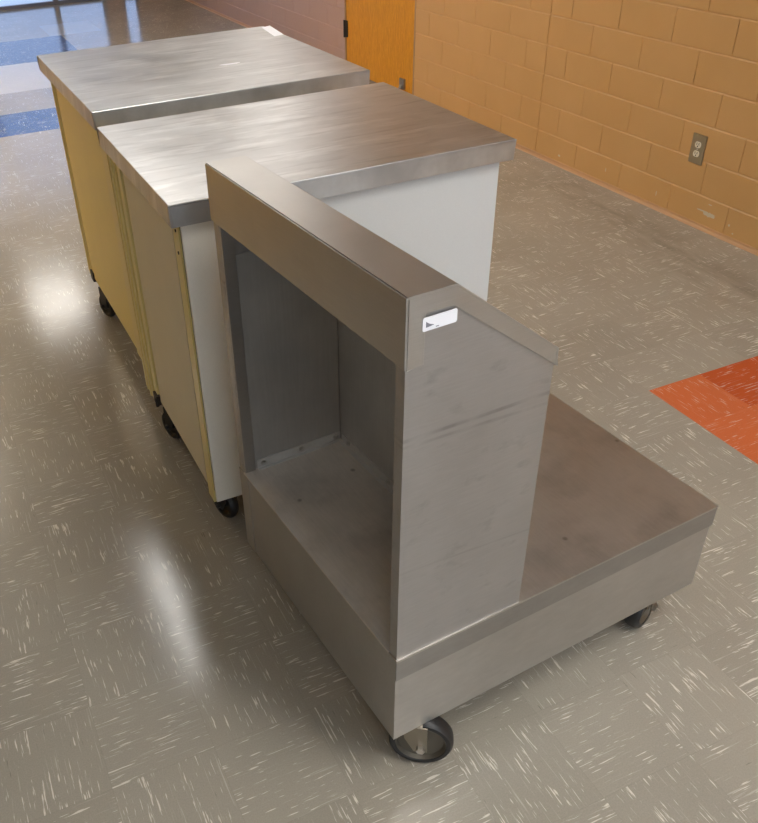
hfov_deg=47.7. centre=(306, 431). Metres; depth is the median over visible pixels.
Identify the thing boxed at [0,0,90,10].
window
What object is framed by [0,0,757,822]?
floor
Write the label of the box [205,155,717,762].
trolley
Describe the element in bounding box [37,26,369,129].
countertop
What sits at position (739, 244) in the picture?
baseboard
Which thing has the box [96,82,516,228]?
countertop
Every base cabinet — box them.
[37,26,369,358]
[96,82,516,517]
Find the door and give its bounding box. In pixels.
[343,0,415,94]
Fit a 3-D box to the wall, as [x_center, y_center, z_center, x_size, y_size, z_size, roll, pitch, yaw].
[1.171,-3.065,4.708,0.200,2.750,14.250,-16,37,-18]
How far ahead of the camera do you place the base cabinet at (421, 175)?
2.20 m
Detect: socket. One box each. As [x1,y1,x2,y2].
[693,150,698,156]
[695,141,700,147]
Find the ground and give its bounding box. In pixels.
[0,0,51,5]
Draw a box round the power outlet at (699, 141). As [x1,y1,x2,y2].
[688,133,707,165]
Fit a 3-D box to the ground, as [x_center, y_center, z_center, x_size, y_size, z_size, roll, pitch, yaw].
[-8.460,-11.197,19.361,28.000,0.100,23.830,-16,37,-18]
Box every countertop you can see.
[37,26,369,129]
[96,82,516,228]
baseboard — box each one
[186,0,251,27]
[515,143,757,255]
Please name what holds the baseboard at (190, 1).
attached to the wall
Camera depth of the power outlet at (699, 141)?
3.96 m
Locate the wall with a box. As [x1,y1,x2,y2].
[192,0,757,248]
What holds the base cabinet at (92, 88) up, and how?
on the floor
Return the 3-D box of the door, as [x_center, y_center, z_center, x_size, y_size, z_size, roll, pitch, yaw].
[0.516,-3.550,5.976,0.195,2.130,1.130,-16,37,-18]

